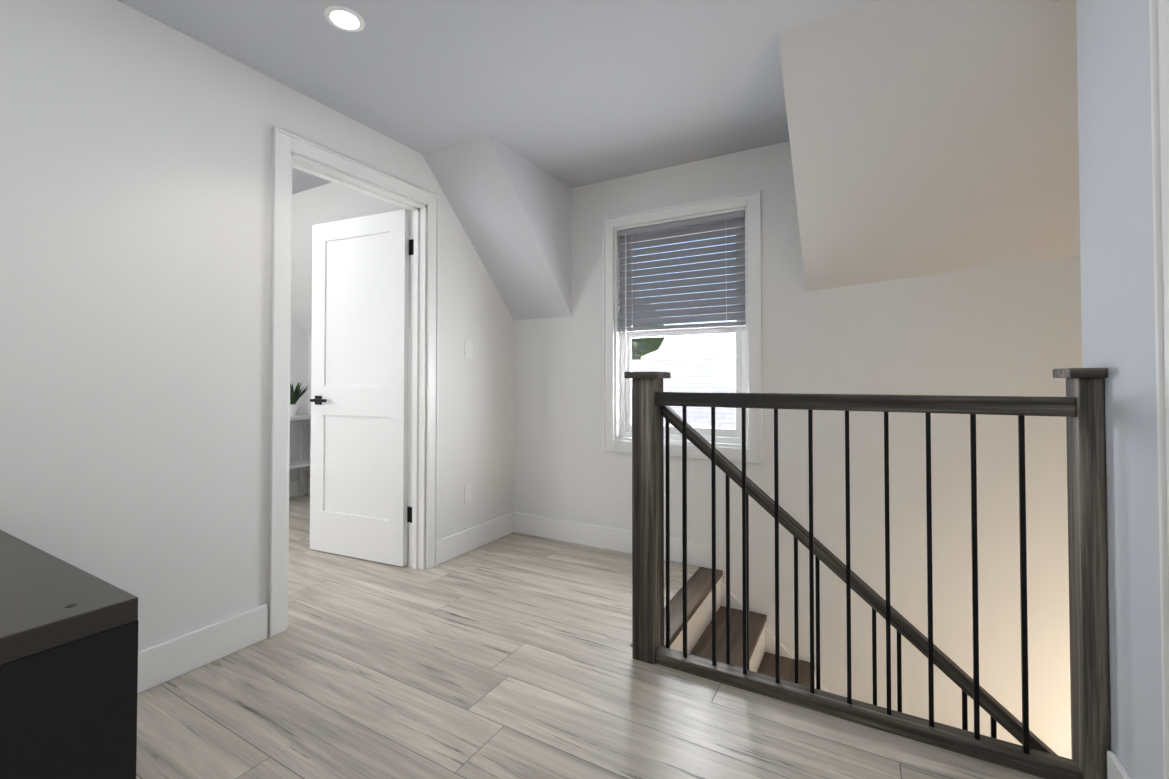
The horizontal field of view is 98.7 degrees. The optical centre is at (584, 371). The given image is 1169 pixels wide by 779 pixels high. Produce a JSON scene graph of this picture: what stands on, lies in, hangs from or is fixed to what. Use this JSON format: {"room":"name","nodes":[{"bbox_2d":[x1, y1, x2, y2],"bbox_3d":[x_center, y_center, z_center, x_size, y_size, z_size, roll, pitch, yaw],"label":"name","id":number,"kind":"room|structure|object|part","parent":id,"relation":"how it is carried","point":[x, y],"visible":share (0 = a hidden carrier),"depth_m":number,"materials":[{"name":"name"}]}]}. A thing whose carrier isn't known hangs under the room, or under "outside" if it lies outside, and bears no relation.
{"room":"stair landing","nodes":[
{"label":"stair landing","id":0,"kind":"room"},
{"bbox_2d":[0,0,513,651],"bbox_3d":[-1.382,-0.067,2.153,0.120,2.360,3.600,-1,-1,29],"label":"wall","id":1,"kind":"structure","parent":0,"point":[134,278],"depth_m":1.79,"materials":[{"name":"white paint"}]},
{"bbox_2d":[137,604,267,693],"bbox_3d":[-1.737,1.030,1.368,0.016,0.140,1.675,-1,-1,29],"label":"baseboard","id":2,"kind":"structure","parent":1,"relation":"attached to","point":[163,662],"depth_m":1.88,"materials":[{"name":"white paint"}]},
{"bbox_2d":[268,127,438,637],"bbox_3d":[-1.089,0.044,2.523,0.024,2.150,0.935,-1,-1,29],"label":"door frame","id":3,"kind":"structure","parent":1,"relation":"attached to","point":[285,144],"depth_m":2.16,"materials":[{"name":"white paint"}]},
{"bbox_2d":[286,153,426,628],"bbox_3d":[-1.152,0.082,2.557,0.120,2.076,0.787,-1,-1,29],"label":"lining","id":4,"kind":"object","parent":1,"relation":"attached to","point":[417,383],"visible":0.48,"depth_m":2.87,"materials":[{"name":"white paint"}]},
{"bbox_2d":[310,209,409,566],"bbox_3d":[-1.376,0.092,3.053,0.772,2.055,0.143,0,-1,23],"label":"door leaf","id":5,"kind":"structure","parent":4,"relation":"attached to","point":[359,507],"depth_m":3.03,"materials":[{"name":"white paint"}]},
{"bbox_3d":[-1.642,0.181,3.097,0.132,0.018,0.014,0,-1,23],"label":"lever","id":6,"kind":"part","parent":5,"relation":"part of","materials":[{"name":"black metal"}]},
{"bbox_2d":[409,507,411,522],"bbox_3d":[-1.001,0.827,2.896,0.035,0.090,0.002,-1,-1,29],"label":"hinge plate","id":7,"kind":"object","parent":4,"relation":"attached to","point":[410,508],"depth_m":2.90,"materials":[{"name":"black metal"}]},
{"bbox_2d":[410,239,413,254],"bbox_3d":[-1.001,-0.722,2.922,0.035,0.090,0.002,-1,-1,29],"label":"hinge plate","id":8,"kind":"object","parent":4,"relation":"attached to","point":[411,253],"depth_m":2.92,"materials":[{"name":"black metal"}]},
{"bbox_2d":[464,483,471,503],"bbox_3d":[-0.731,0.767,3.162,0.007,0.115,0.070,-1,-1,29],"label":"wall outlet","id":9,"kind":"object","parent":1,"relation":"attached to","point":[467,493],"visible":1,"depth_m":3.15,"materials":[{"name":"white plastic"}]},
{"bbox_2d":[438,512,514,564],"bbox_3d":[-0.678,1.061,3.241,0.016,0.140,0.740,-1,-1,29],"label":"baseboard","id":10,"kind":"structure","parent":1,"relation":"attached to","point":[460,543],"depth_m":3.19,"materials":[{"name":"white paint"}]},
{"bbox_2d":[289,316,307,480],"bbox_3d":[-3.522,-0.047,3.345,0.120,2.360,3.630,-1,-1,29],"label":"wall","id":11,"kind":"structure","parent":0,"point":[299,357],"depth_m":4.71,"materials":[{"name":"white paint"}]},
{"bbox_2d":[289,478,307,496],"bbox_3d":[-3.493,1.061,3.241,0.016,0.140,3.510,-1,-1,29],"label":"baseboard","id":12,"kind":"structure","parent":11,"relation":"attached to","point":[293,488],"depth_m":4.66,"materials":[{"name":"white paint"}]},
{"bbox_2d":[291,182,409,334],"bbox_3d":[-1.832,-0.789,3.858,2.330,0.860,0.855,-1,-1,29],"label":"ceiling slope","id":13,"kind":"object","parent":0,"point":[329,202],"visible":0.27,"depth_m":3.56,"materials":[{"name":"white paint"}]},
{"bbox_2d":[422,134,571,319],"bbox_3d":[-0.504,-0.801,3.108,0.480,0.860,0.855,-1,-1,29],"label":"ceiling slope","id":14,"kind":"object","parent":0,"point":[512,209],"visible":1,"depth_m":3.06,"materials":[{"name":"white paint"}]},
{"bbox_2d":[118,0,879,194],"bbox_3d":[-0.169,-1.319,1.402,7.890,0.120,3.750,-1,-1,29],"label":"ceiling","id":15,"kind":"structure","parent":0,"point":[574,93],"depth_m":2.07,"materials":[{"name":"grey paint"}]},
{"bbox_2d":[324,6,364,31],"bbox_3d":[-0.853,-1.250,1.787,0.132,0.004,0.132,-1,-1,29],"label":"recessed light","id":16,"kind":"object","parent":15,"relation":"in","point":[344,19],"depth_m":1.78,"materials":[{"name":"white plastic"}]},
{"bbox_3d":[-0.853,-1.250,1.787,0.132,0.003,0.132,-1,-1,29],"label":"recessed ceiling light ring","id":17,"kind":"part","parent":16,"relation":"part of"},
{"bbox_2d":[136,493,1043,778],"bbox_3d":[-1.213,1.231,2.019,5.425,0.240,3.630,-1,-1,29],"label":"floor","id":18,"kind":"structure","parent":0,"point":[384,677],"depth_m":1.69,"materials":[{"name":"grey wood"}]},
{"bbox_2d":[0,530,137,778],"bbox_3d":[-1.341,0.710,0.769,1.240,0.761,0.634,-1,-1,29],"label":"base cabinet","id":19,"kind":"object","parent":18,"relation":"on","point":[68,666],"visible":1,"depth_m":0.69,"materials":[{"name":"grey wood"}]},
{"bbox_2d":[290,413,310,495],"bbox_3d":[-2.724,0.767,4.184,0.370,0.760,1.000,-1,-1,29],"label":"console table","id":20,"kind":"object","parent":18,"relation":"on","point":[301,463],"visible":0.21,"depth_m":4.66,"materials":[{"name":"grey wood"}]},
{"bbox_2d":[290,383,309,415],"bbox_3d":[-2.562,0.229,4.415,0.317,0.322,0.332,-1,-1,29],"label":"potted plant","id":21,"kind":"object","parent":20,"relation":"on","point":[296,394],"visible":0.71,"depth_m":4.39,"materials":[{"name":"green plant"}]},
{"bbox_3d":[-2.579,0.341,4.419,0.110,0.100,0.110,-1,-1,29],"label":"pot","id":22,"kind":"part","parent":21,"relation":"part of","materials":[{"name":"white ceramic"}]},
{"bbox_2d":[290,459,309,468],"bbox_3d":[-2.724,0.817,4.184,0.330,0.020,0.940,-1,-1,29],"label":"shelf","id":23,"kind":"object","parent":20,"relation":"attached to","point":[297,463],"depth_m":4.41,"materials":[{"name":"grey wood"}]},
{"bbox_2d":[624,368,1109,778],"bbox_3d":[1.245,1.522,1.395,2.419,3.058,0.154,-1,-1,29],"label":"stair railing","id":24,"kind":"object","parent":18,"relation":"on","point":[1080,406],"visible":0.98,"depth_m":1.56,"materials":[{"name":"brown wood"}]},
{"bbox_3d":[1.308,1.089,1.424,3.000,0.038,0.042,43,19,23],"label":"slope rail","id":25,"kind":"part","parent":24,"relation":"part of","materials":[{"name":"brown wood"}]},
{"bbox_3d":[0.802,0.101,1.653,1.194,0.052,0.058,-1,-1,29],"label":"rail","id":26,"kind":"part","parent":24,"relation":"part of","materials":[{"name":"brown wood"}]},
{"bbox_2d":[307,141,1081,758],"bbox_3d":[0.724,1.446,2.937,7.650,5.360,0.120,-1,-1,29],"label":"wall","id":27,"kind":"structure","parent":0,"point":[1004,331],"depth_m":2.49,"materials":[{"name":"white paint"}]},
{"bbox_2d":[307,479,408,505],"bbox_3d":[-1.619,1.077,4.189,2.314,0.140,0.016,-1,-1,29],"label":"baseboard","id":28,"kind":"structure","parent":27,"relation":"attached to","point":[308,486],"depth_m":4.73,"materials":[{"name":"white paint"}]},
{"bbox_2d":[514,512,711,568],"bbox_3d":[0.122,1.061,3.205,1.414,0.140,0.016,-1,-1,29],"label":"baseboard","id":29,"kind":"structure","parent":27,"relation":"attached to","point":[699,554],"depth_m":3.22,"materials":[{"name":"white paint"}]},
{"bbox_2d":[603,190,762,462],"bbox_3d":[0.574,-0.242,3.036,0.970,1.490,0.144,-1,-1,29],"label":"window unit","id":30,"kind":"structure","parent":27,"relation":"in","point":[744,300],"depth_m":2.99,"materials":[{"name":"white paint"}]},
{"bbox_3d":[0.565,-0.266,3.020,0.784,0.024,0.048,-1,-1,29],"label":"blind rail","id":31,"kind":"part","parent":30,"relation":"part of","materials":[{"name":"grey"}]},
{"bbox_3d":[0.592,-0.242,3.068,0.796,1.316,0.070,-1,-1,29],"label":"frame","id":32,"kind":"part","parent":30,"relation":"part of","materials":[{"name":"white plastic"}]},
{"bbox_3d":[0.584,0.063,3.049,0.730,0.640,0.022,-1,-1,29],"label":"sash","id":33,"kind":"part","parent":30,"relation":"part of","materials":[{"name":"white plastic"}]},
{"bbox_3d":[0.584,0.065,3.049,0.660,0.566,0.004,-1,-1,29],"label":"glass","id":34,"kind":"part","parent":30,"relation":"part of","materials":[{"name":"clear glass"}]},
{"bbox_3d":[0.597,-0.544,3.082,0.660,0.575,0.004,-1,-1,29],"label":"glass","id":35,"kind":"part","parent":30,"relation":"part of","materials":[{"name":"clear glass"}]},
{"bbox_3d":[0.597,-0.542,3.082,0.730,0.650,0.022,-1,-1,29],"label":"sash","id":36,"kind":"part","parent":30,"relation":"part of","materials":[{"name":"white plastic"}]},
{"bbox_2d":[721,582,827,691],"bbox_3d":[2.188,2.729,2.010,3.289,3.125,0.016,-1,-1,29],"label":"trim","id":37,"kind":"structure","parent":27,"relation":"attached to","point":[735,603],"depth_m":2.70,"materials":[{"name":"white paint"}]},
{"bbox_2d":[778,0,1079,291],"bbox_3d":[2.370,-0.849,1.447,3.280,0.820,0.920,-1,-1,29],"label":"ceiling","id":38,"kind":"structure","parent":0,"point":[929,137],"depth_m":1.94,"materials":[{"name":"white paint"}]},
{"bbox_2d":[1076,0,1163,778],"bbox_3d":[0.848,-0.097,0.296,0.120,2.360,2.560,-1,-1,29],"label":"wall","id":39,"kind":"structure","parent":0,"point":[1116,203],"depth_m":1.20,"materials":[{"name":"white paint"}]},
{"bbox_2d":[1107,751,1131,778],"bbox_3d":[1.255,1.026,1.136,0.016,0.140,0.305,-1,-1,29],"label":"baseboard","id":40,"kind":"structure","parent":39,"relation":"attached to","point":[1116,769],"depth_m":1.24,"materials":[{"name":"white paint"}]},
{"bbox_2d":[1149,0,1168,778],"bbox_3d":[0.939,0.013,0.602,0.024,2.150,0.955,-1,-1,29],"label":"door frame","id":41,"kind":"structure","parent":39,"relation":"attached to","point":[1159,37],"depth_m":1.01,"materials":[{"name":"white paint"}]},
{"label":"outside","id":42,"kind":"structure","parent":0,"visible":0},
{"bbox_3d":[10.948,4.636,18.698,45.000,0.100,36.470,-1,-1,29],"label":"ground","id":43,"kind":"structure","parent":42,"visible":0},
{"bbox_2d":[632,304,664,359],"bbox_3d":[1.260,0.712,20.364,3.851,7.801,3.044,-1,-1,29],"label":"tree","id":44,"kind":"object","parent":43,"relation":"on","point":[642,344],"depth_m":19.58,"materials":[{"name":"green plant"}]},
{"bbox_3d":[2.146,4.067,1.447,3.750,0.070,1.000,-1,-1,29],"label":"floor","id":45,"kind":"structure","parent":0,"visible":0},
{"bbox_3d":[1.954,2.832,1.576,3.270,2.995,0.996,-1,-1,29],"label":"carriage","id":46,"kind":"object","parent":45,"relation":"on","visible":0},
{"bbox_2d":[670,578,764,671],"bbox_3d":[1.851,2.485,1.640,3.073,2.700,0.998,-1,-1,29],"label":"stair riser","id":47,"kind":"object","parent":46,"relation":"attached to","point":[699,621],"depth_m":2.49,"materials":[{"name":"white paint"}]},
{"bbox_2d":[630,567,814,686],"bbox_3d":[1.914,2.485,1.604,3.418,2.762,0.998,-1,-1,29],"label":"stair treads","id":48,"kind":"object","parent":46,"relation":"on","point":[699,586],"depth_m":2.51,"materials":[{"name":"brown wood"}]},
{"bbox_3d":[4.782,3.125,9.840,20.200,2.630,7.200,-1,-1,29],"label":"wall","id":49,"kind":"structure","parent":0,"visible":0},
{"bbox_2d":[632,357,735,428],"bbox_3d":[4.782,0.740,9.880,21.000,2.100,8.000,-1,-1,29],"label":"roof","id":50,"kind":"structure","parent":49,"relation":"on","point":[689,375],"depth_m":10.21,"materials":[{"name":"white"}]}
]}

